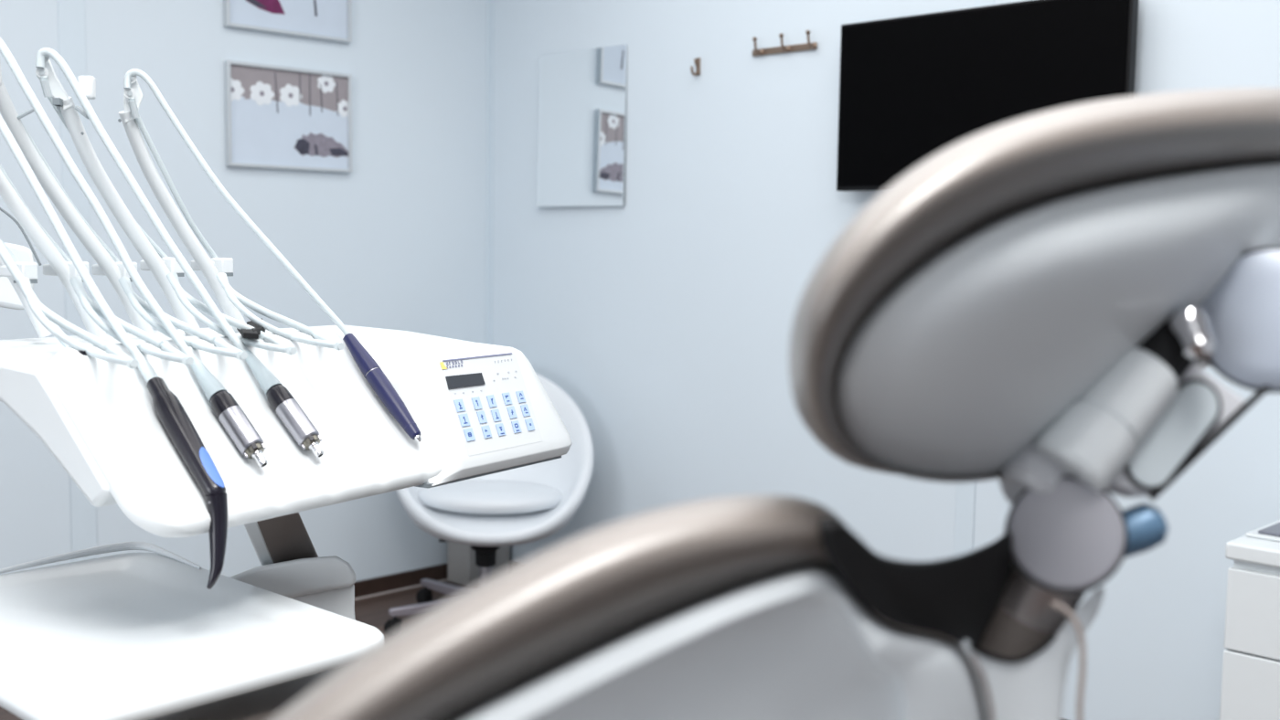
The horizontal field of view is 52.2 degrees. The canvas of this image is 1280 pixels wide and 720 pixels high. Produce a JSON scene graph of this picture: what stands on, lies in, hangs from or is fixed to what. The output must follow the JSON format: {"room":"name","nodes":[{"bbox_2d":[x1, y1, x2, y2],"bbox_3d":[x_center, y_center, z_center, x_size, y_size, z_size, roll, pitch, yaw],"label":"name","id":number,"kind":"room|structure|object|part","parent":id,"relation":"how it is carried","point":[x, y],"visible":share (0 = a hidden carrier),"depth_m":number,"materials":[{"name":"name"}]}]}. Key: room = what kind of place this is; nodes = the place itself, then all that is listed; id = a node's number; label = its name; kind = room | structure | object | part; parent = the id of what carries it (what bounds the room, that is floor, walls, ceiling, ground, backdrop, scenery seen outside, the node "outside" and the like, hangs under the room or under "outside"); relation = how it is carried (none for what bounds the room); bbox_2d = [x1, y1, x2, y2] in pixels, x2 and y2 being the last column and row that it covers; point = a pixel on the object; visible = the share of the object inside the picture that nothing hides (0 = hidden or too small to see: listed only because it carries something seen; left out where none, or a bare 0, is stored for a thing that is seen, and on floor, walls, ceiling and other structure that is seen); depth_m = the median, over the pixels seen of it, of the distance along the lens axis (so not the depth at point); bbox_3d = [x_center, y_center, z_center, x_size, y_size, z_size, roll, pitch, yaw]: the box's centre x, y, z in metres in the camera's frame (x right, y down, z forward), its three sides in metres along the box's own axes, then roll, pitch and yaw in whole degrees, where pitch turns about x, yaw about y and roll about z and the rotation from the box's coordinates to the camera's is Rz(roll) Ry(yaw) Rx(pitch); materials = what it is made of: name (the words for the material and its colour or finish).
{"room":"dental clinic","nodes":[
{"label":"dental clinic","id":0,"kind":"room"},
{"bbox_2d":[0,580,471,719],"bbox_3d":[-0.305,1.306,0.387,7.182,0.080,6.376,6,7,45],"label":"floor","id":1,"kind":"structure","parent":0,"point":[373,611],"depth_m":4.62,"materials":[{"name":"brown wood"}]},
{"bbox_2d":[0,55,572,719],"bbox_3d":[-0.395,0.414,1.453,0.567,1.499,0.752,6,7,45],"label":"dental instrument unit","id":2,"kind":"object","parent":1,"relation":"on","point":[128,636],"visible":0.89,"depth_m":1.33,"materials":[{"name":"white plastic"}]},
{"bbox_3d":[-0.705,-0.093,1.431,0.095,0.075,0.028,1,5,0],"label":"handle","id":3,"kind":"part","parent":2,"relation":"part of","materials":[{"name":"white plastic"}]},
{"bbox_3d":[-0.633,-0.253,1.345,0.032,0.017,0.004,2,5,17],"label":"tension rod","id":4,"kind":"part","parent":2,"relation":"part of","materials":[{"name":"silver metal"}]},
{"bbox_3d":[-0.676,-0.144,1.347,0.127,0.245,0.024,-1,6,-23],"label":"swing arm","id":5,"kind":"part","parent":2,"relation":"part of","materials":[{"name":"white plastic"}]},
{"bbox_3d":[-0.636,-0.147,1.362,0.029,0.255,0.150,6,7,45],"label":"swing arm","id":6,"kind":"part","parent":2,"relation":"part of","materials":[{"name":"white plastic"}]},
{"bbox_3d":[-0.607,-0.158,1.402,0.027,0.277,0.171,6,7,45],"label":"swing arm","id":7,"kind":"part","parent":2,"relation":"part of","materials":[{"name":"white plastic"}]},
{"bbox_3d":[-0.582,-0.259,1.366,0.024,0.015,0.005,5,6,36],"label":"tension rod","id":8,"kind":"part","parent":2,"relation":"part of","materials":[{"name":"silver metal"}]},
{"bbox_2d":[0,114,227,589],"bbox_3d":[-0.529,-0.052,1.249,0.358,0.499,0.045,3,6,26],"label":"light","id":9,"kind":"object","parent":2,"relation":"attached to","point":[171,413],"visible":1,"depth_m":1.21,"materials":[{"name":"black plastic"}]},
{"bbox_3d":[-0.562,-0.151,1.447,0.026,0.264,0.167,5,6,37],"label":"swing arm","id":10,"kind":"part","parent":2,"relation":"part of","materials":[{"name":"white plastic"}]},
{"bbox_2d":[0,37,267,468],"bbox_3d":[-0.509,-0.116,1.295,0.332,0.424,0.037,3,5,18],"label":"micromotor handpiece","id":11,"kind":"object","parent":2,"relation":"on","point":[230,415],"visible":0.98,"depth_m":1.30,"materials":[{"name":"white plastic"}]},
{"bbox_2d":[35,47,323,458],"bbox_3d":[-0.469,-0.114,1.348,0.323,0.413,0.041,2,5,14],"label":"micromotor handpiece","id":12,"kind":"object","parent":2,"relation":"on","point":[287,409],"visible":0.97,"depth_m":1.35,"materials":[{"name":"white plastic"}]},
{"bbox_3d":[-0.526,-0.153,1.517,0.027,0.262,0.156,6,7,45],"label":"swing arm","id":13,"kind":"part","parent":2,"relation":"part of","materials":[{"name":"white plastic"}]},
{"bbox_2d":[0,542,383,719],"bbox_3d":[-0.511,0.267,1.267,0.493,0.064,0.341,6,7,45],"label":"tray","id":14,"kind":"object","parent":2,"relation":"on","point":[128,636],"depth_m":1.21,"materials":[{"name":"plastic"}]},
{"bbox_2d":[236,318,265,339],"bbox_3d":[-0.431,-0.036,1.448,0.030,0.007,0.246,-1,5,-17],"label":"clip","id":15,"kind":"object","parent":2,"relation":"on","point":[253,333],"visible":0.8,"depth_m":1.37,"materials":[{"name":"black plastic"}]},
{"bbox_2d":[123,68,428,454],"bbox_3d":[-0.396,-0.111,1.461,0.344,0.416,0.061,1,5,6],"label":"dental scaler","id":16,"kind":"object","parent":2,"relation":"on","point":[368,366],"visible":1,"depth_m":1.46,"materials":[{"name":"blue plastic"}]},
{"bbox_3d":[-0.412,0.209,1.515,0.050,0.113,0.212,1,5,-2],"label":"support plate","id":17,"kind":"part","parent":2,"relation":"part of","materials":[{"name":"metal"}]},
{"bbox_2d":[384,373,594,636],"bbox_3d":[-0.536,0.467,4.422,0.658,0.853,0.692,6,7,45],"label":"stool","id":18,"kind":"object","parent":1,"relation":"on","point":[526,505],"visible":0.58,"depth_m":4.33,"materials":[{"name":"plastic"}]},
{"bbox_3d":[-0.685,0.821,4.344,0.310,0.040,0.040,-2,6,-30],"label":"leg","id":19,"kind":"part","parent":18,"relation":"part of","materials":[{"name":"grey metal"}]},
{"bbox_3d":[-0.662,0.802,4.559,0.310,0.040,0.040,5,7,42],"label":"leg","id":20,"kind":"part","parent":18,"relation":"part of","materials":[{"name":"grey metal"}]},
{"bbox_2d":[417,480,561,514],"bbox_3d":[-0.510,0.460,4.447,0.470,0.060,0.430,6,7,45],"label":"seat cushion","id":21,"kind":"object","parent":18,"relation":"on","point":[466,496],"depth_m":4.34,"materials":[{"name":"leather"}]},
{"bbox_2d":[149,87,1279,719],"bbox_3d":[-0.078,0.533,0.820,1.059,1.388,0.907,4,6,29],"label":"dental chair","id":22,"kind":"object","parent":1,"relation":"on","point":[1040,305],"visible":1,"depth_m":0.51,"materials":[{"name":"plastic"}]},
{"bbox_2d":[149,667,341,719],"bbox_3d":[-0.316,0.369,1.109,0.340,0.110,0.620,4,6,32],"label":"cushion","id":23,"kind":"object","parent":22,"relation":"on","point":[265,704],"depth_m":1.17,"materials":[{"name":"beige leather"}]},
{"bbox_2d":[272,494,987,719],"bbox_3d":[0.026,0.168,0.521,0.439,0.238,0.093,-3,6,-36],"label":"cushion","id":24,"kind":"object","parent":22,"relation":"on","point":[749,607],"depth_m":0.46,"materials":[{"name":"beige leather"}]},
{"bbox_3d":[0.182,0.161,0.606,0.101,0.117,0.049,-1,5,-16],"label":"post","id":25,"kind":"part","parent":22,"relation":"part of","materials":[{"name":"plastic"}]},
{"bbox_3d":[0.187,0.111,0.614,0.059,0.073,0.037,4,6,32],"label":"headrest post","id":26,"kind":"part","parent":22,"relation":"part of","materials":[{"name":"brown metal"}]},
{"bbox_3d":[0.243,0.034,0.596,0.046,0.047,0.009,-1,6,-21],"label":"slot plate","id":27,"kind":"part","parent":22,"relation":"part of","materials":[{"name":"white plastic"}]},
{"bbox_3d":[0.249,-0.011,0.588,0.017,0.025,0.023,0,5,-6],"label":"adjusting knob","id":28,"kind":"part","parent":22,"relation":"part of","materials":[{"name":"silver metal"}]},
{"bbox_2d":[1219,535,1279,719],"bbox_3d":[1.667,0.745,2.533,0.916,0.705,0.468,6,7,45],"label":"base cabinet","id":29,"kind":"object","parent":1,"relation":"on","point":[1251,665],"visible":0.98,"depth_m":2.65,"materials":[{"name":"white wood"}]},
{"bbox_3d":[1.525,0.715,2.389,0.900,0.169,0.020,6,7,45],"label":"drawer","id":30,"kind":"part","parent":29,"relation":"part of","materials":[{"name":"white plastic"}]},
{"bbox_3d":[1.527,0.542,2.374,0.900,0.169,0.020,6,7,45],"label":"drawer","id":31,"kind":"part","parent":29,"relation":"part of","materials":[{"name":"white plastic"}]},
{"bbox_2d":[1225,535,1279,567],"bbox_3d":[1.678,0.411,2.509,0.916,0.035,0.450,6,7,45],"label":"countertop","id":32,"kind":"structure","parent":29,"relation":"on","point":[1244,549],"depth_m":2.64,"materials":[{"name":"white laminate"}]},
{"bbox_2d":[1245,520,1279,542],"bbox_3d":[1.486,0.370,2.658,0.410,0.013,0.230,6,7,45],"label":"scale","id":33,"kind":"object","parent":32,"relation":"on","point":[1271,531],"visible":1,"depth_m":2.71,"materials":[{"name":"white plastic"}]},
{"bbox_3d":[1.459,0.368,2.631,0.370,0.006,0.125,6,7,45],"label":"plate","id":34,"kind":"part","parent":33,"relation":"part of","materials":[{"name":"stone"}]},
{"bbox_2d":[0,0,486,581],"bbox_3d":[-2.828,-0.376,2.850,0.100,2.910,6.476,6,7,45],"label":"wall","id":35,"kind":"structure","parent":0,"point":[396,241],"depth_m":4.43,"materials":[{"name":"paint"}]},
{"bbox_2d":[57,0,97,562],"bbox_3d":[-1.689,-0.485,3.914,0.004,2.690,0.080,6,7,45],"label":"trim","id":36,"kind":"structure","parent":35,"relation":"attached to","point":[70,13],"depth_m":3.91,"materials":[{"name":"paint"}]},
{"bbox_2d":[223,0,351,42],"bbox_3d":[-1.166,-1.254,4.346,0.024,0.337,0.464,6,7,45],"label":"framed picture","id":37,"kind":"object","parent":35,"relation":"attached to","point":[330,20],"visible":1,"depth_m":4.37,"materials":[{"name":"white paper"}]},
{"bbox_2d":[224,60,351,172],"bbox_3d":[-1.172,-0.810,4.387,0.024,0.337,0.464,6,7,45],"label":"framed picture","id":38,"kind":"object","parent":35,"relation":"attached to","point":[277,117],"visible":1,"depth_m":4.38,"materials":[{"name":"white paper"}]},
{"bbox_2d":[353,563,447,598],"bbox_3d":[-2.843,0.970,2.896,0.014,0.062,6.376,6,7,45],"label":"baseboard","id":39,"kind":"structure","parent":35,"relation":"attached to","point":[439,572],"depth_m":4.84,"materials":[{"name":"brown wood"}]},
{"bbox_2d":[354,578,447,600],"bbox_3d":[-0.304,1.265,0.373,7.168,0.005,6.362,6,7,45],"label":"trim","id":40,"kind":"structure","parent":35,"relation":"attached to","point":[420,585],"depth_m":4.81,"materials":[{"name":"black metal"}]},
{"bbox_2d":[447,542,509,587],"bbox_3d":[-0.615,0.633,4.988,0.138,0.420,0.195,6,7,45],"label":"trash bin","id":41,"kind":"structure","parent":35,"relation":"attached to","point":[462,569],"depth_m":4.93,"materials":[{"name":"white plastic"}]},
{"bbox_2d":[484,0,494,344],"bbox_3d":[-0.578,-0.569,5.013,0.022,2.690,0.022,6,7,45],"label":"trim","id":42,"kind":"structure","parent":35,"relation":"attached to","point":[489,91],"depth_m":5.00,"materials":[{"name":"paint"}]},
{"bbox_2d":[492,0,1279,719],"bbox_3d":[2.001,-0.277,2.546,7.182,2.910,0.100,6,7,45],"label":"wall","id":43,"kind":"structure","parent":0,"point":[666,315],"depth_m":4.13,"materials":[{"name":"paint"}]},
{"bbox_2d":[535,43,627,206],"bbox_3d":[-0.210,-0.820,4.628,0.443,0.547,0.014,6,6,44],"label":"wall mirror","id":44,"kind":"object","parent":43,"relation":"attached to","point":[581,154],"visible":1,"depth_m":4.61,"materials":[{"name":"clear glass"}]},
{"bbox_2d":[690,57,700,75],"bbox_3d":[0.177,-0.947,4.219,0.016,0.060,0.038,6,7,45],"label":"wall hook","id":45,"kind":"object","parent":43,"relation":"attached to","point":[697,61],"visible":1,"depth_m":4.22,"materials":[{"name":"brown metal"}]},
{"bbox_2d":[752,30,817,56],"bbox_3d":[0.426,-0.960,3.963,0.251,0.053,0.047,6,7,45],"label":"hook rail","id":46,"kind":"object","parent":43,"relation":"attached to","point":[808,46],"visible":1,"depth_m":3.95,"materials":[{"name":"brown wood"}]},
{"bbox_3d":[0.438,-0.946,3.979,0.248,0.021,0.009,6,7,45],"label":"rail","id":47,"kind":"part","parent":46,"relation":"part of","materials":[{"name":"brown wood"}]},
{"bbox_2d":[509,561,1066,719],"bbox_3d":[1.946,1.065,2.623,7.168,0.062,0.014,6,7,45],"label":"baseboard","id":48,"kind":"structure","parent":43,"relation":"attached to","point":[511,563],"depth_m":5.03,"materials":[{"name":"brown wood"}]},
{"bbox_2d":[953,0,994,557],"bbox_3d":[0.913,-0.414,3.549,0.060,2.690,0.004,6,7,45],"label":"trim","id":49,"kind":"structure","parent":43,"relation":"attached to","point":[965,492],"depth_m":3.62,"materials":[{"name":"paint"}]},
{"bbox_2d":[836,0,1138,191],"bbox_3d":[0.902,-0.695,3.487,0.861,0.473,0.076,6,7,45],"label":"television","id":50,"kind":"object","parent":43,"relation":"attached to","point":[912,88],"visible":0.67,"depth_m":3.47,"materials":[{"name":"black plastic"}]}
]}

